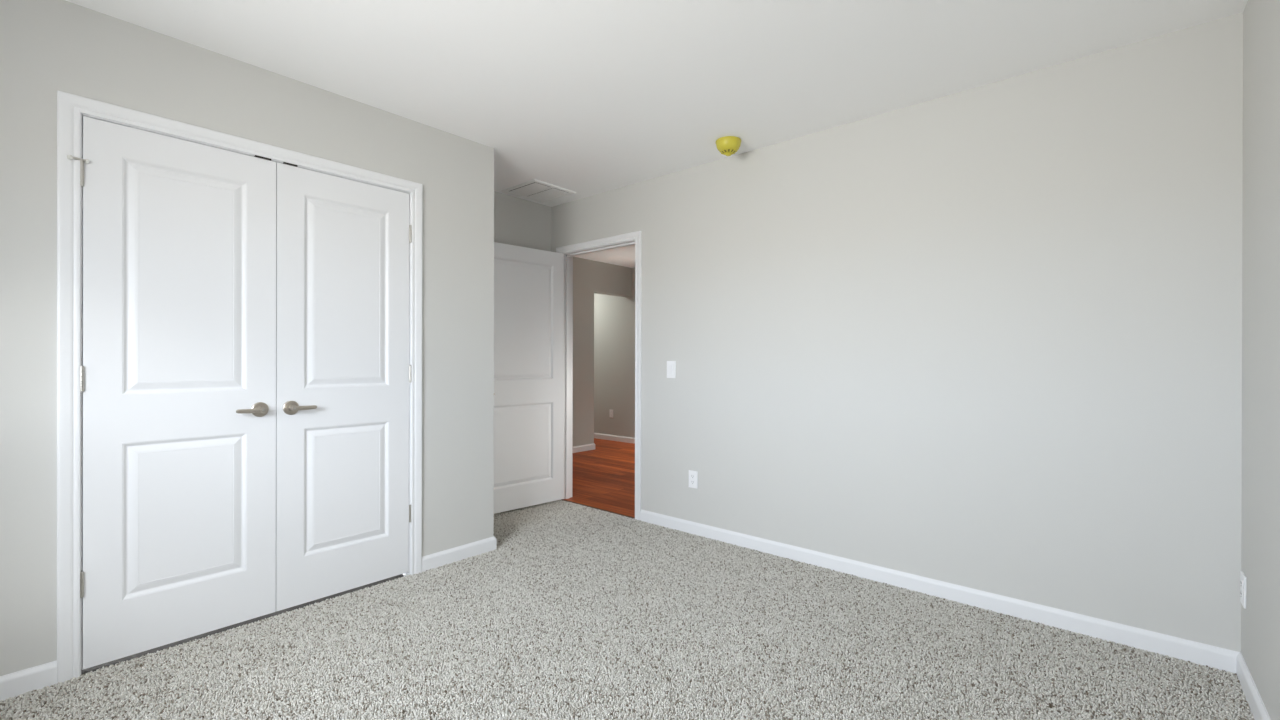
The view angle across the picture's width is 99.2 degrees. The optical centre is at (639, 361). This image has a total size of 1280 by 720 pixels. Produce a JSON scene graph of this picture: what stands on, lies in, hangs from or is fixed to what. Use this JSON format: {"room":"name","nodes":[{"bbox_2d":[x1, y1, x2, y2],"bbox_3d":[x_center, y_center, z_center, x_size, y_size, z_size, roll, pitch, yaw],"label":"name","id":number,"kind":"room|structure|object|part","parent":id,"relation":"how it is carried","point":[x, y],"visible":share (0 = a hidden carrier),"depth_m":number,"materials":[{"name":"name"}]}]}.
{"room":"empty bedroom","nodes":[
{"label":"empty bedroom","id":0,"kind":"room"},
{"bbox_2d":[0,0,493,675],"bbox_3d":[-1.836,-0.050,2.308,0.115,2.490,2.758,0,0,41],"label":"wall","id":1,"kind":"structure","parent":0,"point":[47,47],"depth_m":2.13,"materials":[{"name":"grey paint"}]},
{"bbox_2d":[0,660,56,701],"bbox_3d":[-2.346,1.110,1.625,0.013,0.085,0.826,0,0,41],"label":"baseboard","id":2,"kind":"structure","parent":1,"relation":"attached to","point":[14,684],"depth_m":1.88,"materials":[{"name":"white wood"}]},
{"bbox_2d":[67,116,275,668],"bbox_3d":[-1.843,0.117,2.197,0.092,2.024,0.650,0,0,41],"label":"door","id":3,"kind":"structure","parent":1,"relation":"in","point":[178,368],"depth_m":2.18,"materials":[{"name":"white paint"}]},
{"bbox_3d":[-1.851,-0.324,2.229,0.035,0.904,0.395,0,0,41],"label":"panel","id":4,"kind":"part","parent":3,"relation":"part of","materials":[{"name":"white paint"}]},
{"bbox_3d":[-1.853,0.612,2.230,0.035,0.598,0.395,0,0,41],"label":"panel","id":5,"kind":"part","parent":3,"relation":"part of","materials":[{"name":"white paint"}]},
{"bbox_3d":[-1.675,0.214,2.340,0.015,0.021,0.100,0,0,44],"label":"lever","id":6,"kind":"part","parent":3,"relation":"part of","materials":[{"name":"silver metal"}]},
{"bbox_3d":[-1.658,0.214,2.385,0.055,0.065,0.065,0,0,41],"label":"handle","id":7,"kind":"part","parent":3,"relation":"part of","materials":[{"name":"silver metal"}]},
{"bbox_2d":[57,90,421,683],"bbox_3d":[-1.673,0.096,2.485,0.131,2.114,1.354,0,0,41],"label":"door frame","id":8,"kind":"structure","parent":1,"relation":"attached to","point":[71,108],"depth_m":1.97,"materials":[{"name":"white wood"}]},
{"bbox_2d":[276,162,411,611],"bbox_3d":[-1.425,0.117,2.679,0.092,2.024,0.622,0,0,41],"label":"door","id":9,"kind":"structure","parent":1,"relation":"in","point":[343,369],"depth_m":2.66,"materials":[{"name":"white paint"}]},
{"bbox_3d":[-1.579,0.214,2.476,0.055,0.065,0.065,0,0,41],"label":"handle","id":10,"kind":"part","parent":9,"relation":"part of","materials":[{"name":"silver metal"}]},
{"bbox_3d":[-1.537,0.214,2.500,0.015,0.021,0.100,0,0,38],"label":"lever","id":11,"kind":"part","parent":9,"relation":"part of","materials":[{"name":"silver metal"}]},
{"bbox_3d":[-1.448,-0.324,2.695,0.035,0.904,0.395,0,0,41],"label":"panel","id":12,"kind":"part","parent":9,"relation":"part of","materials":[{"name":"white paint"}]},
{"bbox_3d":[-1.450,0.612,2.696,0.035,0.598,0.395,0,0,41],"label":"panel","id":13,"kind":"part","parent":9,"relation":"part of","materials":[{"name":"white paint"}]},
{"bbox_2d":[494,191,550,251],"bbox_3d":[-2.037,-0.051,3.177,0.115,2.490,3.808,0,0,41],"label":"wall","id":14,"kind":"structure","parent":0,"point":[517,221],"depth_m":4.35,"materials":[{"name":"grey paint"}]},
{"bbox_2d":[494,242,563,513],"bbox_3d":[-0.920,0.125,4.191,0.810,2.005,0.149,0,0,-44],"label":"door","id":15,"kind":"structure","parent":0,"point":[528,282],"depth_m":4.22,"materials":[{"name":"white paint"}]},
{"bbox_3d":[-0.925,0.640,4.188,0.595,0.620,0.035,0,0,-44],"label":"panel","id":16,"kind":"part","parent":15,"relation":"part of","materials":[{"name":"white paint"}]},
{"bbox_3d":[-0.923,-0.313,4.186,0.595,0.915,0.035,0,0,-44],"label":"panel","id":17,"kind":"part","parent":15,"relation":"part of","materials":[{"name":"white paint"}]},
{"bbox_2d":[573,257,631,445],"bbox_3d":[-1.008,-0.054,6.658,0.120,2.490,2.572,0,0,41],"label":"wall","id":18,"kind":"structure","parent":0,"point":[590,277],"depth_m":6.93,"materials":[{"name":"grey paint"}]},
{"bbox_2d":[573,443,594,452],"bbox_3d":[-1.238,1.105,6.387,0.133,0.085,1.862,0,0,41],"label":"baseboard","id":19,"kind":"structure","parent":18,"relation":"attached to","point":[580,448],"depth_m":6.89,"materials":[{"name":"white wood"}]},
{"bbox_2d":[594,267,634,437],"bbox_3d":[0.260,-0.052,7.328,7.000,2.490,0.100,0,0,41],"label":"wall","id":20,"kind":"structure","parent":0,"point":[614,316],"depth_m":7.80,"materials":[{"name":"grey paint"}]},
{"bbox_2d":[609,409,612,417],"bbox_3d":[-0.413,0.755,7.838,0.074,0.117,0.009,0,0,41],"label":"power outlet","id":21,"kind":"object","parent":20,"relation":"attached to","point":[610,410],"visible":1,"depth_m":7.84,"materials":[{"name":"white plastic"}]},
{"bbox_2d":[594,433,634,443],"bbox_3d":[0.220,1.107,7.287,6.800,0.085,0.013,0,0,41],"label":"baseboard","id":22,"kind":"structure","parent":20,"relation":"attached to","point":[596,435],"depth_m":7.79,"materials":[{"name":"white wood"}]},
{"bbox_2d":[0,438,1254,719],"bbox_3d":[-1.272,1.204,4.368,8.565,0.119,6.580,0,0,41],"label":"floor","id":23,"kind":"structure","parent":0,"point":[577,612],"depth_m":2.14,"materials":[{"name":"beige carpet"}]},
{"bbox_2d":[561,499,634,518],"bbox_3d":[-0.340,1.145,4.229,0.806,0.007,0.018,0,0,41],"label":"transition strip","id":24,"kind":"object","parent":23,"relation":"on","point":[561,499],"visible":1,"depth_m":4.20,"materials":[{"name":"brown wood"}]},
{"bbox_2d":[66,0,1247,267],"bbox_3d":[-1.262,-1.371,4.294,8.665,0.150,6.680,0,0,41],"label":"ceiling","id":25,"kind":"structure","parent":0,"point":[587,98],"depth_m":2.31,"materials":[{"name":"white paint"}]},
{"bbox_2d":[501,179,575,202],"bbox_3d":[-0.772,-1.290,4.152,0.402,0.011,0.397,0,0,41],"label":"ceiling vent","id":26,"kind":"object","parent":25,"relation":"in","point":[536,190],"visible":1,"depth_m":4.13,"materials":[{"name":"white metal"}]},
{"bbox_2d":[716,136,740,155],"bbox_3d":[0.518,-1.248,3.192,0.149,0.087,0.149,0,0,41],"label":"smoke detector","id":27,"kind":"object","parent":25,"relation":"attached to","point":[728,145],"visible":1,"depth_m":3.15,"materials":[{"name":"yellow plastic"}]},
{"bbox_2d":[551,12,1242,651],"bbox_3d":[0.252,-0.047,3.790,5.540,2.490,0.115,0,0,41],"label":"wall","id":28,"kind":"structure","parent":0,"point":[988,338],"depth_m":2.54,"materials":[{"name":"grey paint"}]},
{"bbox_2d":[556,231,641,519],"bbox_3d":[-0.302,0.107,4.269,0.926,2.092,0.147,0,0,41],"label":"door frame","id":29,"kind":"structure","parent":28,"relation":"attached to","point":[633,238],"depth_m":4.42,"materials":[{"name":"white wood"}]},
{"bbox_3d":[-0.259,0.104,4.319,0.926,2.086,0.016,0,0,41],"label":"hall casing","id":30,"kind":"part","parent":29,"relation":"part of","materials":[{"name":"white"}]},
{"bbox_2d":[667,361,675,377],"bbox_3d":[0.212,0.058,3.740,0.074,0.117,0.013,0,0,41],"label":"light switch","id":31,"kind":"object","parent":28,"relation":"attached to","point":[671,365],"visible":1,"depth_m":3.73,"materials":[{"name":"white plastic"}]},
{"bbox_2d":[689,470,697,488],"bbox_3d":[0.353,0.787,3.620,0.072,0.114,0.009,0,0,41],"label":"power outlet","id":32,"kind":"object","parent":28,"relation":"attached to","point":[693,475],"visible":1,"depth_m":3.61,"materials":[{"name":"white plastic"}]},
{"bbox_2d":[640,509,1240,673],"bbox_3d":[1.111,1.115,2.962,2.922,0.085,0.013,0,0,41],"label":"baseboard","id":33,"kind":"structure","parent":28,"relation":"attached to","point":[1219,658],"depth_m":2.53,"materials":[{"name":"white wood"}]},
{"bbox_2d":[1241,0,1279,719],"bbox_3d":[1.019,-0.041,0.532,0.115,2.490,3.808,0,0,41],"label":"wall","id":34,"kind":"structure","parent":0,"point":[1260,512],"depth_m":1.75,"materials":[{"name":"grey paint"}]},
{"bbox_2d":[1240,571,1245,608],"bbox_3d":[2.172,0.823,1.962,0.009,0.114,0.072,0,0,41],"label":"power outlet","id":35,"kind":"object","parent":34,"relation":"attached to","point":[1242,575],"visible":1,"depth_m":1.95,"materials":[{"name":"white plastic"}]},
{"bbox_2d":[1236,653,1270,719],"bbox_3d":[1.006,1.118,0.619,0.013,0.085,3.693,0,0,41],"label":"baseboard","id":36,"kind":"structure","parent":34,"relation":"attached to","point":[1258,709],"depth_m":1.82,"materials":[{"name":"white wood"}]},
{"bbox_3d":[-1.243,-0.050,3.543,0.606,2.490,0.115,0,0,41],"label":"wall","id":37,"kind":"structure","parent":0,"visible":0},
{"bbox_2d":[422,536,496,571],"bbox_3d":[-1.306,1.110,3.377,0.734,0.085,0.474,0,0,41],"label":"baseboard","id":38,"kind":"structure","parent":37,"relation":"attached to","point":[448,556],"depth_m":3.12,"materials":[{"name":"white wood"}]}
]}

